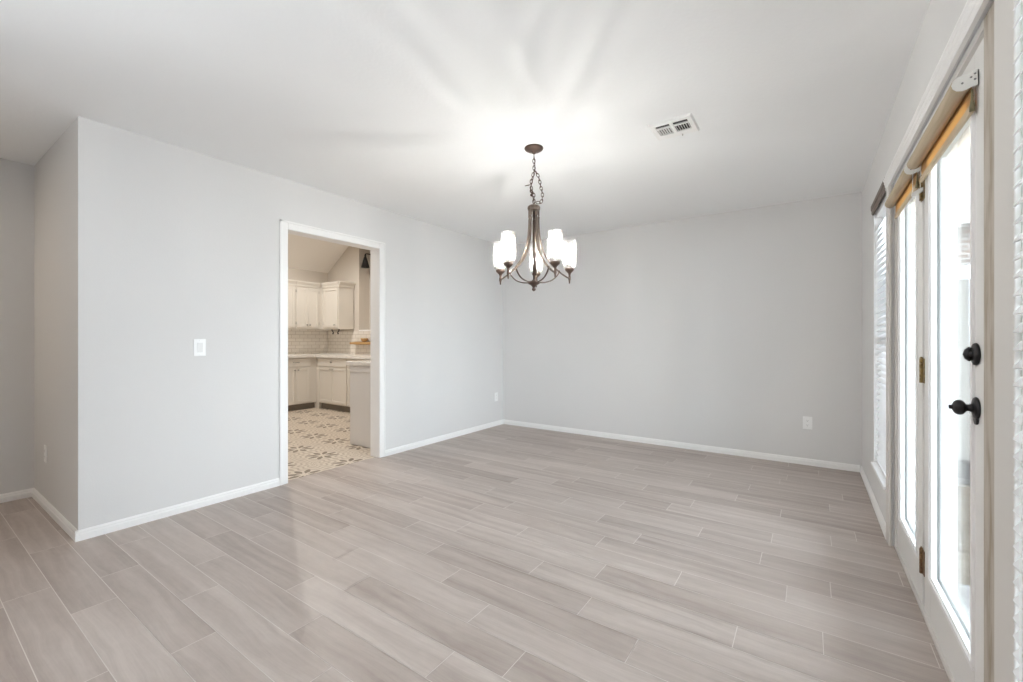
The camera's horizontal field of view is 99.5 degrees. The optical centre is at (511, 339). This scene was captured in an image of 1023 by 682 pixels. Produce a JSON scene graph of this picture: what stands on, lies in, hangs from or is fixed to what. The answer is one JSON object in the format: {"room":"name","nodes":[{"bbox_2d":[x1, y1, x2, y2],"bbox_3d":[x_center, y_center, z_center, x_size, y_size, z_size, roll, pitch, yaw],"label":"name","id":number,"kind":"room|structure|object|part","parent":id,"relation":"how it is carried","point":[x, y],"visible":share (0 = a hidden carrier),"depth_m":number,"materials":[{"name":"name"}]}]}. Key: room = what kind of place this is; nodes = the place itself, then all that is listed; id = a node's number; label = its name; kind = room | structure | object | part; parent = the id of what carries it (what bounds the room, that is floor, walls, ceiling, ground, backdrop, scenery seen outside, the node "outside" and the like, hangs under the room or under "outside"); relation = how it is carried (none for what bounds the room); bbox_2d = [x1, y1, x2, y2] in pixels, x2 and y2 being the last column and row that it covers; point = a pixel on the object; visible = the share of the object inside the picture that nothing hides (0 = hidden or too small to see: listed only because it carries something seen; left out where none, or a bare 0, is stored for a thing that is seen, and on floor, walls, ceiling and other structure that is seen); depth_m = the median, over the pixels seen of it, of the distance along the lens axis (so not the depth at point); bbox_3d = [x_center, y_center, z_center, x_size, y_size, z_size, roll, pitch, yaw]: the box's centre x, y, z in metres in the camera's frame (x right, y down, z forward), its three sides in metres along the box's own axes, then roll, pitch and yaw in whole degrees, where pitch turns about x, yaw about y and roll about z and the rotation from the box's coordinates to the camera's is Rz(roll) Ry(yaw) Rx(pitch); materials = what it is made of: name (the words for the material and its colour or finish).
{"room":"empty dining room","nodes":[
{"label":"empty dining room","id":0,"kind":"room"},
{"bbox_2d":[0,158,33,493],"bbox_3d":[-5.032,-0.063,1.117,0.120,2.440,5.140,0,0,35],"label":"wall","id":1,"kind":"structure","parent":0,"point":[16,178],"depth_m":3.13,"materials":[{"name":"white paint"}]},
{"bbox_2d":[0,488,33,502],"bbox_3d":[-4.977,1.127,1.079,0.014,0.060,5.140,0,0,35],"label":"baseboard","id":2,"kind":"structure","parent":1,"relation":"attached to","point":[11,496],"depth_m":3.12,"materials":[{"name":"white wood"}]},
{"bbox_2d":[34,122,72,524],"bbox_3d":[-3.073,-0.063,2.962,1.260,2.440,0.120,0,0,35],"label":"wall","id":3,"kind":"structure","parent":0,"point":[53,173],"depth_m":2.83,"materials":[{"name":"white paint"}]},
{"bbox_2d":[44,445,46,462],"bbox_3d":[-3.192,0.785,2.965,0.072,0.116,0.008,0,0,35],"label":"wall outlet","id":4,"kind":"object","parent":3,"relation":"attached to","point":[45,446],"visible":1,"depth_m":2.96,"materials":[{"name":"white plastic"}]},
{"bbox_2d":[32,488,78,541],"bbox_3d":[-3.001,1.127,2.830,1.260,0.060,0.014,0,0,35],"label":"baseboard","id":5,"kind":"structure","parent":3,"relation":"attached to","point":[49,508],"depth_m":2.76,"materials":[{"name":"white wood"}]},
{"bbox_2d":[73,116,502,529],"bbox_3d":[-1.352,-0.063,4.248,0.120,2.440,4.190,0,0,35],"label":"wall","id":6,"kind":"structure","parent":0,"point":[174,246],"depth_m":3.01,"materials":[{"name":"white paint"}]},
{"bbox_2d":[75,478,279,541],"bbox_3d":[-2.163,1.127,2.948,0.014,0.060,1.156,0,0,35],"label":"baseboard","id":7,"kind":"structure","parent":6,"relation":"attached to","point":[113,526],"depth_m":2.83,"materials":[{"name":"white wood"}]},
{"bbox_2d":[194,339,205,355],"bbox_3d":[-2.144,0.057,2.979,0.010,0.116,0.072,0,0,35],"label":"light switch","id":8,"kind":"object","parent":6,"relation":"attached to","point":[199,344],"visible":1,"depth_m":2.98,"materials":[{"name":"white plastic"}]},
{"bbox_2d":[279,219,384,485],"bbox_3d":[-1.596,0.104,3.888,0.149,2.106,1.032,0,0,35],"label":"kitchen doorway","id":9,"kind":"structure","parent":6,"relation":"in","point":[377,249],"depth_m":3.92,"materials":[{"name":"white wood"}]},
{"bbox_2d":[385,419,502,456],"bbox_3d":[-0.679,1.127,5.107,0.014,0.060,2.012,0,0,35],"label":"baseboard","id":10,"kind":"structure","parent":6,"relation":"attached to","point":[414,445],"depth_m":4.90,"materials":[{"name":"white wood"}]},
{"bbox_2d":[494,392,497,400],"bbox_3d":[-0.204,0.772,5.803,0.008,0.116,0.072,0,0,35],"label":"wall outlet","id":11,"kind":"object","parent":6,"relation":"attached to","point":[495,394],"visible":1,"depth_m":5.80,"materials":[{"name":"white plastic"}]},
{"bbox_2d":[288,268,327,353],"bbox_3d":[-4.564,-0.043,6.619,0.120,2.400,4.460,0,0,35],"label":"wall","id":12,"kind":"structure","parent":0,"point":[293,274],"depth_m":7.80,"materials":[{"name":"beige paint"}]},
{"bbox_2d":[288,279,296,328],"bbox_3d":[-3.910,-0.587,7.152,0.343,0.817,0.560,0,0,35],"label":"upper cabinet","id":13,"kind":"object","parent":12,"relation":"attached to","point":[291,283],"visible":0.22,"depth_m":7.25,"materials":[{"name":"white wood"}]},
{"bbox_3d":[-3.725,-0.548,7.186,0.019,0.680,0.266,0,0,34],"label":"cabinet door","id":14,"kind":"part","parent":13,"relation":"part of","materials":[{"name":"white wood"}]},
{"bbox_3d":[-3.912,-0.949,7.154,0.337,0.092,0.560,0,0,34],"label":"crown moulding","id":15,"kind":"part","parent":13,"relation":"part of","materials":[{"name":"white wood"}]},
{"bbox_2d":[295,280,319,328],"bbox_3d":[-3.630,-0.587,7.561,0.343,0.817,0.420,0,0,35],"label":"upper cabinet","id":16,"kind":"object","parent":12,"relation":"attached to","point":[307,293],"visible":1,"depth_m":7.46,"materials":[{"name":"white wood"}]},
{"bbox_3d":[-3.577,-0.548,7.403,0.019,0.680,0.196,0,0,34],"label":"cabinet door","id":17,"kind":"part","parent":16,"relation":"part of","materials":[{"name":"white wood"}]},
{"bbox_3d":[-3.632,-0.949,7.562,0.337,0.092,0.420,0,0,34],"label":"crown moulding","id":18,"kind":"part","parent":16,"relation":"part of","materials":[{"name":"white wood"}]},
{"bbox_3d":[-3.463,-0.548,7.568,0.019,0.680,0.196,0,0,34],"label":"cabinet door","id":19,"kind":"part","parent":16,"relation":"part of","materials":[{"name":"white wood"}]},
{"bbox_2d":[288,329,327,353],"bbox_3d":[-4.338,0.040,6.833,0.008,0.436,3.149,0,0,35],"label":"backsplash","id":20,"kind":"structure","parent":12,"relation":"attached to","point":[300,341],"depth_m":7.79,"materials":[{"name":"tile"}]},
{"bbox_2d":[312,283,334,329],"bbox_3d":[-3.410,-0.586,7.884,0.346,0.815,0.356,0,0,35],"label":"upper cabinet","id":21,"kind":"object","parent":12,"relation":"attached to","point":[320,286],"depth_m":7.70,"materials":[{"name":"white wood"}]},
{"bbox_2d":[288,234,347,272],"bbox_3d":[-2.969,-1.898,5.523,3.990,1.470,4.460,0,0,35],"label":"ceiling","id":22,"kind":"structure","parent":0,"point":[304,253],"depth_m":7.53,"materials":[{"name":"white paint"}]},
{"bbox_2d":[328,246,369,331],"bbox_3d":[-1.756,-0.688,7.183,3.870,3.690,0.350,0,0,35],"label":"wall","id":23,"kind":"structure","parent":0,"point":[347,268],"depth_m":7.71,"materials":[{"name":"beige paint"}]},
{"bbox_2d":[315,357,321,407],"bbox_3d":[-3.336,0.728,7.694,0.665,0.858,0.587,0,0,35],"label":"trim","id":24,"kind":"structure","parent":23,"relation":"attached to","point":[317,404],"depth_m":7.29,"materials":[{"name":"white wood"}]},
{"bbox_2d":[321,281,354,329],"bbox_3d":[-3.062,-0.587,7.642,0.497,0.817,0.343,0,0,35],"label":"upper cabinet","id":25,"kind":"object","parent":23,"relation":"attached to","point":[338,296],"visible":1,"depth_m":7.54,"materials":[{"name":"white wood"}]},
{"bbox_3d":[-3.152,-0.548,7.543,0.420,0.680,0.019,0,0,34],"label":"cabinet door","id":26,"kind":"part","parent":25,"relation":"part of","materials":[{"name":"white wood"}]},
{"bbox_3d":[-3.060,-0.949,7.644,0.497,0.092,0.337,0,0,34],"label":"crown moulding","id":27,"kind":"part","parent":25,"relation":"part of","materials":[{"name":"white wood"}]},
{"bbox_2d":[328,331,369,353],"bbox_3d":[-2.129,0.060,7.221,3.190,0.396,0.008,0,0,35],"label":"backsplash","id":28,"kind":"structure","parent":23,"relation":"attached to","point":[337,343],"depth_m":7.78,"materials":[{"name":"tile"}]},
{"bbox_2d":[350,342,369,344],"bbox_3d":[-2.433,0.069,7.339,0.825,0.052,0.140,0,0,35],"label":"wooden shelf","id":29,"kind":"object","parent":23,"relation":"attached to","point":[354,343],"visible":0.52,"depth_m":7.37,"materials":[{"name":"brown wood"}]},
{"bbox_2d":[361,253,369,267],"bbox_3d":[-2.540,-1.401,7.630,0.146,0.285,0.230,0,0,35],"label":"wall sconce","id":30,"kind":"object","parent":23,"relation":"attached to","point":[365,264],"visible":0.71,"depth_m":7.56,"materials":[{"name":"black metal"}]},
{"bbox_2d":[0,0,929,244],"bbox_3d":[-1.695,-1.333,1.365,5.340,0.100,9.570,0,0,35],"label":"ceiling","id":31,"kind":"structure","parent":0,"point":[428,111],"depth_m":2.24,"materials":[{"name":"white paint"}]},
{"bbox_2d":[494,144,575,290],"bbox_3d":[0.133,-0.803,2.897,0.563,0.958,0.562,0,0,35],"label":"chandelier","id":32,"kind":"object","parent":31,"relation":"hanging from","point":[533,209],"visible":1,"depth_m":2.89,"materials":[{"name":"brown metal"}]},
{"bbox_3d":[-0.077,-0.578,3.007,0.093,0.186,0.093,0,0,34],"label":"lamp shade","id":33,"kind":"part","parent":32,"relation":"part of","materials":[{"name":"white glass"}]},
{"bbox_3d":[-0.021,-0.578,2.719,0.093,0.186,0.093,0,0,34],"label":"lamp shade","id":34,"kind":"part","parent":32,"relation":"part of","materials":[{"name":"white glass"}]},
{"bbox_3d":[0.023,-0.638,2.961,0.222,0.454,0.024,0,0,25],"label":"arm","id":35,"kind":"part","parent":32,"relation":"part of","materials":[{"name":"brown metal"}]},
{"bbox_3d":[0.057,-0.638,2.802,0.024,0.454,0.229,0,0,43],"label":"arm","id":36,"kind":"part","parent":32,"relation":"part of","materials":[{"name":"brown metal"}]},
{"bbox_3d":[0.150,-0.623,2.901,0.010,0.480,0.011,0,0,34],"label":"rod","id":37,"kind":"part","parent":32,"relation":"part of","materials":[{"name":"brown metal"}]},
{"bbox_3d":[0.167,-0.638,3.038,0.024,0.454,0.228,0,0,7],"label":"arm","id":38,"kind":"part","parent":32,"relation":"part of","materials":[{"name":"brown metal"}]},
{"bbox_3d":[0.180,-0.578,3.150,0.093,0.186,0.093,0,0,34],"label":"lamp shade","id":39,"kind":"part","parent":32,"relation":"part of","materials":[{"name":"white glass"}]},
{"bbox_3d":[0.170,-1.069,2.897,0.097,0.332,0.024,0,0,12],"label":"chain","id":40,"kind":"part","parent":32,"relation":"part of","materials":[{"name":"brown metal"}]},
{"bbox_3d":[0.217,-0.638,2.780,0.024,0.454,0.224,0,0,-29],"label":"arm","id":41,"kind":"part","parent":32,"relation":"part of","materials":[{"name":"brown metal"}]},
{"bbox_3d":[0.285,-0.638,2.928,0.226,0.454,0.024,0,0,-11],"label":"arm","id":42,"kind":"part","parent":32,"relation":"part of","materials":[{"name":"brown metal"}]},
{"bbox_3d":[0.271,-0.578,2.683,0.093,0.186,0.093,0,0,34],"label":"lamp shade","id":43,"kind":"part","parent":32,"relation":"part of","materials":[{"name":"white glass"}]},
{"bbox_3d":[0.395,-0.578,2.949,0.093,0.186,0.093,0,0,34],"label":"lamp shade","id":44,"kind":"part","parent":32,"relation":"part of","materials":[{"name":"white glass"}]},
{"bbox_2d":[647,113,699,140],"bbox_3d":[0.982,-1.273,2.620,0.250,0.020,0.234,0,0,35],"label":"ceiling vent","id":45,"kind":"object","parent":31,"relation":"in","point":[684,124],"visible":1,"depth_m":2.61,"materials":[{"name":"white metal"}]},
{"bbox_2d":[0,408,949,681],"bbox_3d":[-2.796,1.197,2.122,7.888,0.080,9.350,0,0,35],"label":"floor","id":46,"kind":"structure","parent":0,"point":[503,552],"depth_m":2.11,"materials":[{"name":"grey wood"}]},
{"bbox_2d":[288,357,315,410],"bbox_3d":[-3.684,0.728,7.197,0.635,0.858,0.620,0,0,35],"label":"base cabinet","id":47,"kind":"object","parent":46,"relation":"on","point":[301,371],"visible":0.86,"depth_m":7.09,"materials":[{"name":"white wood"}]},
{"bbox_3d":[-3.559,0.749,6.899,0.019,0.580,0.246,0,0,34],"label":"cabinet door","id":48,"kind":"part","parent":47,"relation":"part of","materials":[{"name":"white wood"}]},
{"bbox_3d":[-3.488,0.377,7.002,0.018,0.130,0.496,0,0,34],"label":"drawer","id":49,"kind":"part","parent":47,"relation":"part of","materials":[{"name":"white wood"}]},
{"bbox_3d":[-3.417,0.749,7.105,0.019,0.580,0.246,0,0,34],"label":"cabinet door","id":50,"kind":"part","parent":47,"relation":"part of","materials":[{"name":"white wood"}]},
{"bbox_2d":[318,357,349,411],"bbox_3d":[-2.753,0.728,7.240,0.800,0.858,0.635,0,0,35],"label":"base cabinet","id":51,"kind":"object","parent":46,"relation":"on","point":[332,372],"visible":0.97,"depth_m":7.00,"materials":[{"name":"white wood"}]},
{"bbox_3d":[-2.908,0.377,7.016,0.776,0.130,0.018,0,0,34],"label":"drawer","id":52,"kind":"part","parent":51,"relation":"part of","materials":[{"name":"white wood"}]},
{"bbox_3d":[-2.907,0.749,7.016,0.776,0.580,0.019,0,0,34],"label":"cabinet door","id":53,"kind":"part","parent":51,"relation":"part of","materials":[{"name":"white wood"}]},
{"bbox_2d":[346,360,369,447],"bbox_3d":[-1.235,0.700,5.093,0.644,0.915,1.185,0,0,35],"label":"base cabinet","id":54,"kind":"object","parent":46,"relation":"on","point":[359,370],"visible":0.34,"depth_m":4.69,"materials":[{"name":"white paint"}]},
{"bbox_2d":[346,360,369,365],"bbox_3d":[-1.235,0.263,5.093,0.644,0.042,1.185,0,0,34],"label":"countertop","id":55,"kind":"structure","parent":54,"relation":"on","point":[363,362],"depth_m":4.69,"materials":[{"name":"white stone"}]},
{"bbox_3d":[-1.535,0.326,4.613,0.594,0.062,0.014,0,0,34],"label":"apron rail","id":56,"kind":"part","parent":54,"relation":"part of","materials":[{"name":"white paint"}]},
{"bbox_2d":[347,359,369,406],"bbox_3d":[-2.110,0.728,6.798,0.750,0.858,0.635,0,0,35],"label":"base cabinet","id":57,"kind":"object","parent":46,"relation":"on","point":[348,366],"visible":0.07,"depth_m":6.75,"materials":[{"name":"white wood"}]},
{"bbox_2d":[288,353,369,358],"bbox_3d":[-3.038,0.279,6.729,2.270,0.040,1.849,0,0,35],"label":"countertop","id":58,"kind":"structure","parent":57,"relation":"on","point":[323,355],"depth_m":7.00,"materials":[{"name":"white stone"}]},
{"bbox_3d":[-2.415,0.749,6.678,0.361,0.580,0.019,0,0,34],"label":"cabinet door","id":59,"kind":"part","parent":57,"relation":"part of","materials":[{"name":"white wood"}]},
{"bbox_3d":[-2.265,0.377,6.574,0.726,0.130,0.018,0,0,34],"label":"drawer","id":60,"kind":"part","parent":57,"relation":"part of","materials":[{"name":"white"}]},
{"bbox_2d":[503,192,861,466],"bbox_3d":[1.501,-0.063,4.902,4.080,2.440,0.120,0,0,35],"label":"wall","id":61,"kind":"structure","parent":0,"point":[731,329],"depth_m":4.49,"materials":[{"name":"white paint"}]},
{"bbox_2d":[503,419,859,471],"bbox_3d":[1.462,1.127,4.847,3.810,0.060,0.014,0,0,35],"label":"baseboard","id":62,"kind":"structure","parent":61,"relation":"attached to","point":[774,457],"depth_m":4.49,"materials":[{"name":"white wood"}]},
{"bbox_2d":[803,416,811,429],"bbox_3d":[2.723,0.769,3.984,0.072,0.116,0.008,0,0,35],"label":"wall outlet","id":63,"kind":"object","parent":61,"relation":"attached to","point":[807,421],"visible":1,"depth_m":3.98,"materials":[{"name":"white plastic"}]},
{"bbox_2d":[862,0,993,545],"bbox_3d":[0.455,-0.063,-0.113,0.122,2.440,9.330,0,0,35],"label":"wall","id":64,"kind":"structure","parent":0,"point":[941,17],"depth_m":2.71,"materials":[{"name":"white paint"}]},
{"bbox_2d":[860,466,885,538],"bbox_3d":[2.600,1.127,3.129,0.014,0.060,1.529,0,0,35],"label":"baseboard","id":65,"kind":"structure","parent":64,"relation":"attached to","point":[877,510],"depth_m":2.96,"materials":[{"name":"white wood"}]},
{"bbox_2d":[871,462,885,489],"bbox_3d":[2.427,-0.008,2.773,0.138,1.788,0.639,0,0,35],"label":"window sill","id":66,"kind":"structure","parent":64,"relation":"in","point":[875,466],"depth_m":2.78,"materials":[{"name":"white wood"}]},
{"bbox_2d":[871,177,885,477],"bbox_3d":[2.393,-0.045,2.777,0.076,1.812,0.679,0,0,35],"label":"window blind","id":67,"kind":"object","parent":64,"relation":"attached to","point":[881,211],"visible":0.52,"depth_m":2.88,"materials":[{"name":"white"}]},
{"bbox_3d":[2.411,0.852,2.784,0.040,0.018,0.632,0,0,34],"label":"rail","id":68,"kind":"part","parent":67,"relation":"part of","materials":[{"name":"white plastic"}]},
{"bbox_2d":[885,166,919,218],"bbox_3d":[1.914,-0.714,2.130,0.057,0.118,0.592,0,0,35],"label":"roller shade","id":69,"kind":"object","parent":64,"relation":"attached to","point":[900,195],"visible":0.78,"depth_m":2.07,"materials":[{"name":"fabric"}]},
{"bbox_2d":[898,171,923,604],"bbox_3d":[1.960,0.149,2.107,0.057,1.980,0.629,0,0,35],"label":"door","id":70,"kind":"structure","parent":64,"relation":"in","point":[911,218],"depth_m":2.16,"materials":[{"name":"white"}]},
{"bbox_3d":[1.959,0.117,2.107,0.006,1.701,0.467,0,0,34],"label":"glass pane","id":71,"kind":"part","parent":70,"relation":"part of","materials":[{"name":"clear glass"}]},
{"bbox_2d":[907,69,978,196],"bbox_3d":[1.516,-0.691,1.550,0.057,0.164,0.724,0,0,35],"label":"roller shade","id":72,"kind":"object","parent":64,"relation":"attached to","point":[957,105],"visible":1,"depth_m":1.43,"materials":[{"name":"fabric"}]},
{"bbox_3d":[1.723,-0.685,1.842,0.027,0.114,0.002,0,0,34],"label":"pull cord","id":73,"kind":"part","parent":72,"relation":"part of","materials":[{"name":"white plastic"}]},
{"bbox_2d":[919,38,983,681],"bbox_3d":[1.529,0.149,1.527,0.110,1.980,0.841,0,0,35],"label":"door","id":74,"kind":"structure","parent":64,"relation":"in","point":[951,369],"depth_m":1.49,"materials":[{"name":"white"}]},
{"bbox_3d":[1.534,0.117,1.489,0.006,1.701,0.568,0,0,34],"label":"glass pane","id":75,"kind":"part","parent":74,"relation":"part of","materials":[{"name":"clear glass"}]},
{"bbox_3d":[1.317,0.199,1.264,0.060,0.066,0.066,0,0,34],"label":"knob","id":76,"kind":"part","parent":74,"relation":"part of","materials":[{"name":"black metal"}]},
{"bbox_2d":[883,0,1021,681],"bbox_3d":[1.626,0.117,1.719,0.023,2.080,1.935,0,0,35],"label":"door frame","id":77,"kind":"structure","parent":64,"relation":"in","point":[1006,501],"depth_m":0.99,"materials":[{"name":"white paint"}]},
{"bbox_2d":[1013,0,1022,681],"bbox_3d":[0.906,-0.019,0.654,0.054,1.760,0.661,0,0,35],"label":"window blind","id":78,"kind":"object","parent":64,"relation":"attached to","point":[1018,672],"visible":1,"depth_m":0.91,"materials":[{"name":"white"}]},
{"bbox_3d":[0.906,-0.004,0.654,0.054,1.710,0.467,0,0,34],"label":"ladder cord","id":79,"kind":"part","parent":78,"relation":"part of","materials":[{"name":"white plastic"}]}
]}

